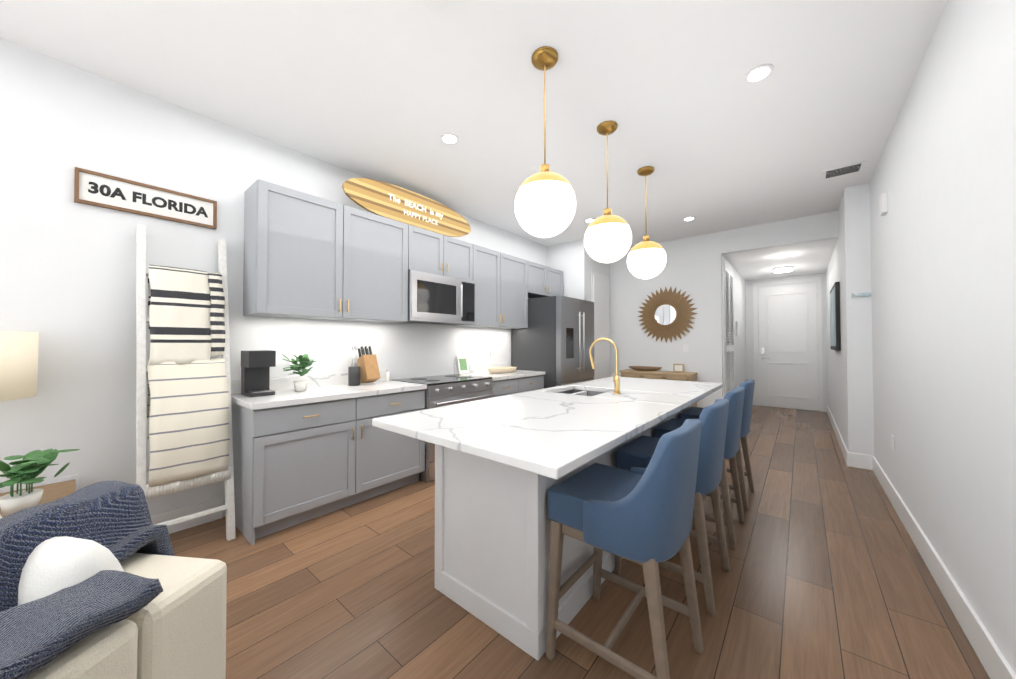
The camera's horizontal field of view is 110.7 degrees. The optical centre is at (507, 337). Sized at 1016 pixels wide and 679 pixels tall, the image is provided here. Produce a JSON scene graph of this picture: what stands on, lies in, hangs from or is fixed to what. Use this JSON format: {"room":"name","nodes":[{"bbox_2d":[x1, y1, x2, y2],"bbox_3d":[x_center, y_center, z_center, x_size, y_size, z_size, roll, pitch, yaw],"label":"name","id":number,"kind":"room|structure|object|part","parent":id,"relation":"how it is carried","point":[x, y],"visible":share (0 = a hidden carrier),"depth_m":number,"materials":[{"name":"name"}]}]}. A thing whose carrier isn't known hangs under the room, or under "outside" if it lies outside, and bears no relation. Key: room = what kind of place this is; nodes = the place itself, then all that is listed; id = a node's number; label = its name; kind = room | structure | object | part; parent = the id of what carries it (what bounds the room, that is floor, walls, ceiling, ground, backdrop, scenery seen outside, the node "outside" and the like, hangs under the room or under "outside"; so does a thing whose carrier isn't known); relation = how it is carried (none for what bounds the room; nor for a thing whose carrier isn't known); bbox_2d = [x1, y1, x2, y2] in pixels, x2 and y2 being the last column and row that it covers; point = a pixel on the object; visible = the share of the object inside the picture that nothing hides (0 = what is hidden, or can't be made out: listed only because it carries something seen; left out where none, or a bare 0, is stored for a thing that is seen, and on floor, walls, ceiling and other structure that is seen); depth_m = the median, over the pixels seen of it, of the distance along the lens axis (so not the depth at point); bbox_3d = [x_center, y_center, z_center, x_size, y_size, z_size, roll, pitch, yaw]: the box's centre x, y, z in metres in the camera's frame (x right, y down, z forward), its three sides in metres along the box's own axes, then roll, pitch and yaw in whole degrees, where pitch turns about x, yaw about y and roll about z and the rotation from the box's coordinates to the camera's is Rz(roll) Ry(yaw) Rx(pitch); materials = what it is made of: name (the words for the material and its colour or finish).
{"room":"kitchen","nodes":[
{"label":"kitchen","id":0,"kind":"room"},
{"bbox_2d":[0,38,546,516],"bbox_3d":[-1.819,-0.133,3.142,0.120,2.980,9.840,-1,-1,40],"label":"wall","id":1,"kind":"structure","parent":0,"point":[66,276],"depth_m":2.23,"materials":[{"name":"paint"}]},
{"bbox_2d":[57,474,78,490],"bbox_3d":[-2.610,0.880,2.079,0.007,0.120,0.080,-1,-1,40],"label":"electrical outlet","id":2,"kind":"object","parent":1,"relation":"attached to","point":[67,478],"visible":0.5,"depth_m":2.09,"materials":[{"name":"white plastic"}]},
{"bbox_2d":[74,167,216,228],"bbox_3d":[-2.387,-0.915,2.359,0.025,0.206,0.666,-1,-1,40],"label":"sign","id":3,"kind":"object","parent":1,"relation":"attached to","point":[94,188],"visible":1,"depth_m":2.32,"materials":[{"name":"white wood"}]},
{"bbox_2d":[151,498,222,533],"bbox_3d":[-3.492,1.248,1.012,0.016,0.150,4.220,-1,-1,40],"label":"baseboard","id":4,"kind":"structure","parent":1,"relation":"attached to","point":[175,514],"depth_m":2.49,"materials":[{"name":"white wood"}]},
{"bbox_2d":[288,351,298,364],"bbox_3d":[-1.840,0.175,3.012,0.007,0.120,0.080,-1,-1,40],"label":"outlet","id":5,"kind":"object","parent":1,"relation":"attached to","point":[291,354],"visible":0.77,"depth_m":3.00,"materials":[{"name":"white plastic"}]},
{"bbox_2d":[243,179,354,319],"bbox_3d":[-1.722,-0.659,2.903,0.343,0.975,0.683,-1,-1,40],"label":"upper cabinet","id":6,"kind":"object","parent":1,"relation":"attached to","point":[307,256],"depth_m":2.74,"materials":[{"name":"grey wood"}]},
{"bbox_2d":[231,371,389,394],"bbox_3d":[-1.685,0.388,3.183,0.020,0.100,1.348,-1,-1,40],"label":"backsplash","id":7,"kind":"structure","parent":1,"relation":"attached to","point":[315,380],"depth_m":3.07,"materials":[{"name":"white stone"}]},
{"bbox_2d":[343,208,410,322],"bbox_3d":[-1.356,-0.651,3.341,0.343,0.975,0.713,-1,-1,40],"label":"upper cabinet","id":8,"kind":"object","parent":1,"relation":"attached to","point":[379,272],"depth_m":3.28,"materials":[{"name":"grey wood"}]},
{"bbox_2d":[411,225,474,281],"bbox_3d":[-0.838,-0.901,3.965,0.343,0.455,0.900,-1,-1,40],"label":"upper cabinet","id":9,"kind":"object","parent":1,"relation":"attached to","point":[431,252],"depth_m":3.83,"materials":[{"name":"grey wood"}]},
{"bbox_2d":[342,178,470,236],"bbox_3d":[-0.955,-1.321,3.664,0.032,0.366,1.540,-1,-1,40],"label":"sign","id":10,"kind":"object","parent":9,"relation":"on","point":[392,202],"visible":1,"depth_m":3.54,"materials":[{"name":"yellow wood"}]},
{"bbox_2d":[401,270,474,324],"bbox_3d":[-0.806,-0.417,3.929,0.425,0.506,0.892,-1,-1,40],"label":"microwave","id":11,"kind":"object","parent":9,"relation":"attached to","point":[438,299],"visible":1,"depth_m":3.77,"materials":[{"name":"metal"}]},
{"bbox_2d":[454,245,506,326],"bbox_3d":[-0.369,-0.632,4.522,0.343,0.975,0.563,-1,-1,40],"label":"upper cabinet","id":12,"kind":"object","parent":1,"relation":"attached to","point":[490,265],"depth_m":4.45,"materials":[{"name":"grey wood"}]},
{"bbox_2d":[491,348,494,356],"bbox_3d":[-0.218,0.207,4.953,0.007,0.120,0.080,-1,-1,40],"label":"outlet","id":13,"kind":"object","parent":1,"relation":"attached to","point":[492,352],"visible":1,"depth_m":4.95,"materials":[{"name":"white plastic"}]},
{"bbox_2d":[491,255,530,328],"bbox_3d":[-0.057,-0.626,4.895,0.343,0.975,0.663,-1,-1,40],"label":"upper cabinet","id":14,"kind":"object","parent":1,"relation":"attached to","point":[518,269],"depth_m":4.88,"materials":[{"name":"grey wood"}]},
{"bbox_2d":[531,262,562,297],"bbox_3d":[0.466,-0.873,5.526,0.343,0.460,0.970,-1,-1,40],"label":"upper cabinet","id":15,"kind":"object","parent":1,"relation":"attached to","point":[546,281],"depth_m":5.41,"materials":[{"name":"grey wood"}]},
{"bbox_2d":[456,355,468,373],"bbox_3d":[-0.575,0.342,4.467,0.063,0.228,0.170,-1,-1,40],"label":"sign","id":16,"kind":"object","parent":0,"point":[462,364],"visible":1,"depth_m":4.45,"materials":[{"name":"paper"}]},
{"bbox_2d":[0,0,946,246],"bbox_3d":[-0.271,-1.694,1.874,4.155,0.100,9.840,-1,-1,40],"label":"ceiling","id":17,"kind":"structure","parent":0,"point":[390,91],"depth_m":2.28,"materials":[{"name":"paint"}]},
{"bbox_2d":[441,133,458,144],"bbox_3d":[-0.475,-1.622,2.865,0.150,0.010,0.150,-1,-1,40],"label":"recessed light","id":18,"kind":"object","parent":17,"relation":"in","point":[449,138],"visible":1,"depth_m":2.85,"materials":[{"name":"white plastic"}]},
{"bbox_2d":[515,46,575,237],"bbox_3d":[0.215,-1.124,2.045,0.356,1.073,0.356,-1,-1,40],"label":"pendant light","id":19,"kind":"object","parent":17,"relation":"hanging from","point":[545,202],"visible":1,"depth_m":1.93,"materials":[{"name":"white glass"}]},
{"bbox_3d":[0.215,-0.766,2.039,0.356,0.356,0.356,-1,-1,40],"label":"globe","id":20,"kind":"part","parent":19,"relation":"part of","materials":[{"name":"white glass"}]},
{"bbox_2d":[584,218,594,222],"bbox_3d":[1.109,-1.591,4.760,0.150,0.010,0.150,-1,-1,40],"label":"recessed light","id":21,"kind":"object","parent":17,"relation":"in","point":[588,220],"visible":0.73,"depth_m":4.75,"materials":[{"name":"white"}]},
{"bbox_2d":[584,121,631,262],"bbox_3d":[0.766,-1.113,2.705,0.356,1.073,0.356,-1,-1,40],"label":"pendant light","id":22,"kind":"object","parent":17,"relation":"hanging from","point":[608,237],"visible":1,"depth_m":2.59,"materials":[{"name":"white glass"}]},
{"bbox_3d":[0.766,-0.755,2.699,0.356,0.356,0.356,-1,-1,40],"label":"globe","id":23,"kind":"part","parent":22,"relation":"part of","materials":[{"name":"white glass"}]},
{"bbox_2d":[627,166,666,278],"bbox_3d":[1.331,-1.102,3.380,0.356,1.073,0.356,-1,-1,40],"label":"pendant light","id":24,"kind":"object","parent":17,"relation":"hanging from","point":[646,258],"visible":1,"depth_m":3.26,"materials":[{"name":"white glass"}]},
{"bbox_3d":[1.331,-0.744,3.374,0.356,0.356,0.356,-1,-1,40],"label":"globe","id":25,"kind":"part","parent":24,"relation":"part of","materials":[{"name":"white glass"}]},
{"bbox_2d":[683,216,694,220],"bbox_3d":[2.427,-1.592,4.701,0.150,0.010,0.150,-1,-1,40],"label":"recessed light","id":26,"kind":"object","parent":17,"relation":"in","point":[689,218],"visible":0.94,"depth_m":4.68,"materials":[{"name":"white plastic"}]},
{"bbox_2d":[744,64,773,82],"bbox_3d":[1.553,-1.634,2.173,0.150,0.010,0.150,-1,-1,40],"label":"recessed light","id":27,"kind":"object","parent":17,"relation":"in","point":[761,72],"visible":1,"depth_m":2.16,"materials":[{"name":"white plastic"}]},
{"bbox_2d":[821,161,865,179],"bbox_3d":[3.233,-1.611,3.389,0.300,0.013,0.220,-1,-1,40],"label":"ceiling vent","id":28,"kind":"object","parent":17,"relation":"in","point":[844,170],"visible":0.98,"depth_m":3.37,"materials":[{"name":"grey metal"}]},
{"bbox_2d":[547,239,609,334],"bbox_3d":[1.261,-0.083,6.185,0.705,2.980,0.980,-1,-1,40],"label":"wall","id":29,"kind":"structure","parent":0,"point":[575,262],"depth_m":5.76,"materials":[{"name":"paint"}]},
{"bbox_2d":[591,271,609,379],"bbox_3d":[1.602,0.154,6.013,0.030,2.500,0.680,-1,-1,40],"label":"closet door","id":30,"kind":"structure","parent":29,"relation":"in","point":[600,291],"depth_m":5.98,"materials":[{"name":"white wood"}]},
{"bbox_2d":[169,405,989,678],"bbox_3d":[0.691,1.405,2.975,4.155,0.100,12.840,-1,-1,40],"label":"floor","id":31,"kind":"structure","parent":0,"point":[827,575],"depth_m":1.79,"materials":[{"name":"brown wood"}]},
{"bbox_2d":[0,479,75,517],"bbox_3d":[-2.576,1.084,1.683,0.505,0.500,0.620,-1,-1,40],"label":"side table","id":32,"kind":"object","parent":31,"relation":"on","point":[54,491],"visible":0.23,"depth_m":1.92,"materials":[{"name":"brown wood"}]},
{"bbox_2d":[0,331,38,400],"bbox_3d":[-2.646,0.400,1.700,0.434,0.863,0.434,-1,-1,40],"label":"table lamp","id":33,"kind":"object","parent":32,"relation":"on","point":[18,365],"visible":1,"depth_m":1.74,"materials":[{"name":"beige fabric"}]},
{"bbox_2d":[0,448,79,515],"bbox_3d":[-2.311,0.689,1.704,0.316,0.286,0.291,-1,-1,40],"label":"potted plant","id":34,"kind":"object","parent":32,"relation":"on","point":[29,468],"visible":1,"depth_m":1.68,"materials":[{"name":"plant"}]},
{"bbox_2d":[0,481,226,678],"bbox_3d":[-1.656,0.794,0.530,1.859,1.041,1.025,0,-1,7],"label":"sofa","id":35,"kind":"object","parent":31,"relation":"on","point":[99,580],"visible":1,"depth_m":0.71,"materials":[{"name":"fabric"}]},
{"bbox_2d":[136,224,235,540],"bbox_3d":[-2.122,0.309,2.316,0.419,2.079,0.455,-1,-1,40],"label":"blanket ladder","id":36,"kind":"object","parent":31,"relation":"on","point":[188,420],"visible":1,"depth_m":2.26,"materials":[{"name":"white wood"}]},
{"bbox_2d":[148,265,210,364],"bbox_3d":[-2.192,-0.149,2.346,0.222,0.648,0.302,-1,-1,40],"label":"blanket","id":37,"kind":"object","parent":36,"relation":"on","point":[179,299],"depth_m":2.30,"materials":[{"name":"beige fabric"}]},
{"bbox_2d":[146,358,230,498],"bbox_3d":[-2.076,0.546,2.288,0.254,0.812,0.401,-1,-1,40],"label":"blanket","id":38,"kind":"object","parent":36,"relation":"on","point":[188,419],"depth_m":2.22,"materials":[{"name":"beige fabric"}]},
{"bbox_2d":[208,272,224,355],"bbox_3d":[-2.076,-0.171,2.492,0.209,0.596,0.090,-1,-1,40],"label":"towel","id":39,"kind":"object","parent":36,"relation":"on","point":[216,281],"depth_m":2.45,"materials":[{"name":"white fabric"}]},
{"bbox_2d":[231,395,366,544],"bbox_3d":[-1.646,0.911,2.746,0.628,0.880,0.741,-1,-1,40],"label":"base cabinet","id":40,"kind":"object","parent":31,"relation":"on","point":[321,445],"depth_m":2.49,"materials":[{"name":"grey wood"}]},
{"bbox_2d":[231,379,426,410],"bbox_3d":[-1.449,0.455,2.971,0.653,0.040,1.368,-1,-1,40],"label":"countertop","id":41,"kind":"structure","parent":40,"relation":"on","point":[289,398],"depth_m":2.70,"materials":[{"name":"white stone"}]},
{"bbox_2d":[241,350,275,396],"bbox_3d":[-1.877,0.263,2.637,0.220,0.330,0.168,-1,-1,40],"label":"coffee maker","id":42,"kind":"object","parent":41,"relation":"on","point":[256,365],"visible":1,"depth_m":2.61,"materials":[{"name":"black plastic"}]},
{"bbox_2d":[282,354,315,391],"bbox_3d":[-1.678,0.280,2.822,0.278,0.301,0.249,-1,-1,40],"label":"potted plant","id":43,"kind":"object","parent":41,"relation":"on","point":[303,360],"visible":1,"depth_m":2.79,"materials":[{"name":"plant"}]},
{"bbox_2d":[348,344,360,385],"bbox_3d":[-1.409,0.249,3.223,0.119,0.376,0.104,-1,-1,40],"label":"utensil crock","id":44,"kind":"object","parent":41,"relation":"on","point":[354,372],"visible":1,"depth_m":3.19,"materials":[{"name":"black plastic"}]},
{"bbox_2d":[357,346,380,383],"bbox_3d":[-1.339,0.258,3.360,0.227,0.353,0.130,-1,-1,40],"label":"knife block","id":45,"kind":"object","parent":41,"relation":"on","point":[368,365],"visible":0.98,"depth_m":3.32,"materials":[{"name":"brown wood"}]},
{"bbox_2d":[385,369,388,381],"bbox_3d":[-1.210,0.377,3.512,0.044,0.130,0.044,-1,-1,40],"label":"soap bottle","id":46,"kind":"object","parent":41,"relation":"on","point":[386,376],"visible":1,"depth_m":3.49,"materials":[{"name":"plastic"}]},
{"bbox_2d":[367,391,424,498],"bbox_3d":[-1.253,0.919,3.217,0.628,0.880,0.729,-1,-1,40],"label":"base cabinet","id":47,"kind":"object","parent":31,"relation":"on","point":[394,460],"depth_m":3.04,"materials":[{"name":"grey wood"}]},
{"bbox_2d":[392,374,493,482],"bbox_3d":[-0.678,0.905,3.801,0.706,0.927,0.892,-1,-1,40],"label":"range","id":48,"kind":"object","parent":31,"relation":"on","point":[446,390],"visible":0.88,"depth_m":3.51,"materials":[{"name":"metal"}]},
{"bbox_2d":[454,363,545,397],"bbox_3d":[-0.078,0.871,4.597,0.661,1.020,1.080,-1,-1,40],"label":"base cabinet","id":49,"kind":"object","parent":31,"relation":"on","point":[515,382],"visible":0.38,"depth_m":4.47,"materials":[{"name":"grey wood"}]},
{"bbox_2d":[488,367,516,372],"bbox_3d":[-0.072,0.429,4.671,0.280,0.060,0.500,-1,-1,40],"label":"tray","id":50,"kind":"object","parent":49,"relation":"on","point":[501,369],"visible":1,"depth_m":4.54,"materials":[{"name":"beige wood"}]},
{"bbox_2d":[511,295,593,388],"bbox_3d":[0.720,0.408,5.318,0.916,1.930,0.992,-1,-1,40],"label":"fridge","id":51,"kind":"object","parent":31,"relation":"on","point":[554,340],"visible":0.5,"depth_m":4.93,"materials":[{"name":"metal"}]},
{"bbox_2d":[435,406,690,660],"bbox_3d":[0.707,0.911,2.677,0.682,0.879,2.634,-1,-1,40],"label":"kitchen island","id":52,"kind":"object","parent":31,"relation":"on","point":[493,524],"depth_m":1.63,"materials":[{"name":"wood"}]},
{"bbox_2d":[372,378,722,481],"bbox_3d":[0.694,0.448,2.600,1.110,0.039,3.015,-1,-1,40],"label":"island countertop","id":53,"kind":"structure","parent":52,"relation":"on","point":[542,433],"depth_m":1.73,"materials":[{"name":"white stone"}]},
{"bbox_2d":[556,386,603,393],"bbox_3d":[0.608,0.567,2.901,0.454,0.213,0.545,-1,-1,40],"label":"sink","id":54,"kind":"object","parent":53,"relation":"in","point":[571,389],"depth_m":3.14,"materials":[{"name":"silver metal"}]},
{"bbox_2d":[589,338,623,393],"bbox_3d":[0.755,0.215,2.763,0.264,0.431,0.097,-1,-1,40],"label":"faucet","id":55,"kind":"object","parent":53,"relation":"on","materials":[{"name":"gold metal"}]},
{"bbox_2d":[546,419,703,678],"bbox_3d":[0.503,0.831,1.473,0.528,0.998,0.504,-1,-1,40],"label":"stool","id":56,"kind":"object","parent":31,"relation":"on","point":[643,517],"visible":1,"depth_m":1.29,"materials":[{"name":"blue fabric"}]},
{"bbox_2d":[619,369,696,406],"bbox_3d":[2.377,0.968,5.588,1.080,0.860,0.398,-1,-1,40],"label":"console","id":57,"kind":"object","parent":31,"relation":"on","point":[671,375],"visible":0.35,"depth_m":5.39,"materials":[{"name":"brown wood"}]},
{"bbox_2d":[629,366,661,370],"bbox_3d":[2.233,0.505,5.728,0.540,0.063,0.220,-1,-1,40],"label":"dough bowl","id":58,"kind":"object","parent":57,"relation":"on","point":[645,368],"visible":1,"depth_m":5.64,"materials":[{"name":"brown wood"}]},
{"bbox_2d":[673,364,684,371],"bbox_3d":[2.642,0.469,5.423,0.150,0.128,0.044,-1,-1,40],"label":"frame","id":59,"kind":"object","parent":57,"relation":"on","point":[678,367],"visible":0.98,"depth_m":5.41,"materials":[{"name":"brown wood"}]},
{"bbox_2d":[614,399,729,615],"bbox_3d":[0.952,0.840,2.010,0.528,0.998,0.504,-1,-1,40],"label":"stool","id":60,"kind":"object","parent":31,"relation":"on","point":[640,450],"visible":0.54,"depth_m":1.77,"materials":[{"name":"blue fabric"}]},
{"bbox_2d":[655,387,744,549],"bbox_3d":[1.401,0.849,2.547,0.528,0.998,0.504,-1,-1,40],"label":"stool","id":61,"kind":"object","parent":31,"relation":"on","point":[735,396],"visible":0.46,"depth_m":2.30,"materials":[{"name":"blue fabric"}]},
{"bbox_2d":[680,379,754,509],"bbox_3d":[1.837,0.857,3.069,0.528,0.998,0.504,-1,-1,40],"label":"stool","id":62,"kind":"object","parent":31,"relation":"on","point":[695,412],"visible":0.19,"depth_m":2.83,"materials":[{"name":"blue fabric"}]},
{"bbox_2d":[610,211,838,407],"bbox_3d":[2.772,-0.092,5.639,3.725,2.980,0.120,-1,-1,40],"label":"wall","id":63,"kind":"structure","parent":0,"point":[693,268],"depth_m":5.45,"materials":[{"name":"paint"}]},
{"bbox_2d":[638,287,697,342],"bbox_3d":[2.564,-0.371,5.700,0.936,0.927,0.046,-1,-1,40],"label":"sunburst mirror","id":64,"kind":"object","parent":63,"relation":"attached to","point":[666,314],"visible":1,"depth_m":5.68,"materials":[{"name":"brown wood"}]},
{"bbox_2d":[683,344,688,351],"bbox_3d":[2.802,0.167,5.526,0.080,0.120,0.007,-1,-1,40],"label":"light switch","id":65,"kind":"object","parent":63,"relation":"attached to","point":[685,347],"visible":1,"depth_m":5.52,"materials":[{"name":"white plastic"}]},
{"bbox_2d":[722,255,746,390],"bbox_3d":[4.135,-0.078,6.455,0.120,2.980,2.880,-1,-1,40],"label":"wall","id":66,"kind":"structure","parent":0,"point":[739,289],"depth_m":6.68,"materials":[{"name":"paint"}]},
{"bbox_2d":[722,257,734,398],"bbox_3d":[3.540,0.098,5.620,0.030,2.600,1.000,-1,-1,40],"label":"door","id":67,"kind":"structure","parent":66,"relation":"in","point":[728,348],"depth_m":5.57,"materials":[{"name":"white wood"}]},
{"bbox_2d":[736,322,738,335],"bbox_3d":[4.164,-0.165,6.373,0.029,0.250,0.130,-1,-1,40],"label":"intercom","id":68,"kind":"object","parent":66,"relation":"attached to","point":[737,328],"visible":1,"depth_m":6.33,"materials":[{"name":"white plastic"}]},
{"bbox_2d":[723,239,837,280],"bbox_3d":[4.672,-1.295,6.026,1.280,0.100,2.880,-1,-1,40],"label":"ceiling","id":69,"kind":"structure","parent":0,"point":[812,258],"depth_m":5.69,"materials":[{"name":"paint"}]},
{"bbox_2d":[773,266,793,272],"bbox_3d":[4.913,-1.213,6.266,0.300,0.058,0.300,-1,-1,40],"label":"light","id":70,"kind":"object","parent":69,"relation":"attached to","point":[783,269],"visible":1,"depth_m":6.19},
{"bbox_2d":[745,273,827,411],"bbox_3d":[5.634,-0.067,7.157,1.520,2.980,0.120,-1,-1,40],"label":"wall","id":71,"kind":"structure","parent":0,"point":[749,336],"depth_m":7.31,"materials":[{"name":"paint"}]},
{"bbox_2d":[753,277,822,411],"bbox_3d":[5.601,0.127,7.061,1.088,2.590,0.060,-1,-1,40],"label":"entry door","id":72,"kind":"structure","parent":71,"relation":"in","point":[788,349],"depth_m":7.05,"materials":[{"name":"wood"}]},
{"bbox_2d":[826,183,873,455],"bbox_3d":[4.974,-0.100,5.128,0.310,2.980,3.840,-1,-1,40],"label":"wall","id":73,"kind":"structure","parent":0,"point":[856,350],"depth_m":3.72,"materials":[{"name":"paint"}]},
{"bbox_2d":[830,282,840,349],"bbox_3d":[4.434,-0.261,4.761,0.043,0.850,1.100,-1,-1,40],"label":"art","id":74,"kind":"object","parent":73,"relation":"attached to","point":[835,338],"visible":0.96,"depth_m":4.39,"materials":[{"name":"fabric"}]},
{"bbox_2d":[827,404,847,464],"bbox_3d":[4.849,1.317,5.209,0.016,0.150,3.840,-1,-1,40],"label":"baseboard","id":75,"kind":"structure","parent":73,"relation":"attached to","point":[843,448],"depth_m":4.56,"materials":[{"name":"white wood"}]},
{"bbox_2d":[847,452,872,469],"bbox_3d":[3.686,1.291,3.669,0.206,0.150,0.016,-1,-1,40],"label":"baseboard","id":76,"kind":"structure","parent":73,"relation":"attached to","point":[861,461],"depth_m":3.67,"materials":[{"name":"white wood"}]},
{"bbox_2d":[851,292,871,297],"bbox_3d":[3.708,-0.449,3.674,0.158,0.060,0.014,-1,-1,40],"label":"decor","id":77,"kind":"object","parent":73,"relation":"attached to","point":[865,294],"visible":0.96,"depth_m":3.66,"materials":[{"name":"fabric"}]},
{"bbox_2d":[870,0,1015,673],"bbox_3d":[0.969,-0.181,0.187,0.120,2.980,8.880,-1,-1,40],"label":"wall","id":78,"kind":"structure","parent":0,"point":[943,259],"depth_m":1.65,"materials":[{"name":"paint"}]},
{"bbox_2d":[879,193,887,215],"bbox_3d":[3.179,-1.125,2.970,0.034,0.160,0.120,-1,-1,40],"label":"fire alarm","id":79,"kind":"object","parent":78,"relation":"attached to","point":[883,203],"visible":1,"depth_m":2.93,"materials":[{"name":"white plastic"}]},
{"bbox_2d":[891,435,894,451],"bbox_3d":[3.113,0.853,2.836,0.007,0.120,0.080,-1,-1,40],"label":"electrical outlet","id":80,"kind":"object","parent":78,"relation":"attached to","point":[892,443],"visible":1,"depth_m":2.83,"materials":[{"name":"white plastic"}]},
{"bbox_2d":[872,456,1015,678],"bbox_3d":[0.951,1.235,0.247,0.016,0.150,8.744,-1,-1,40],"label":"baseboard","id":81,"kind":"structure","parent":78,"relation":"attached to","point":[992,659],"depth_m":1.70,"materials":[{"name":"white wood"}]}
]}

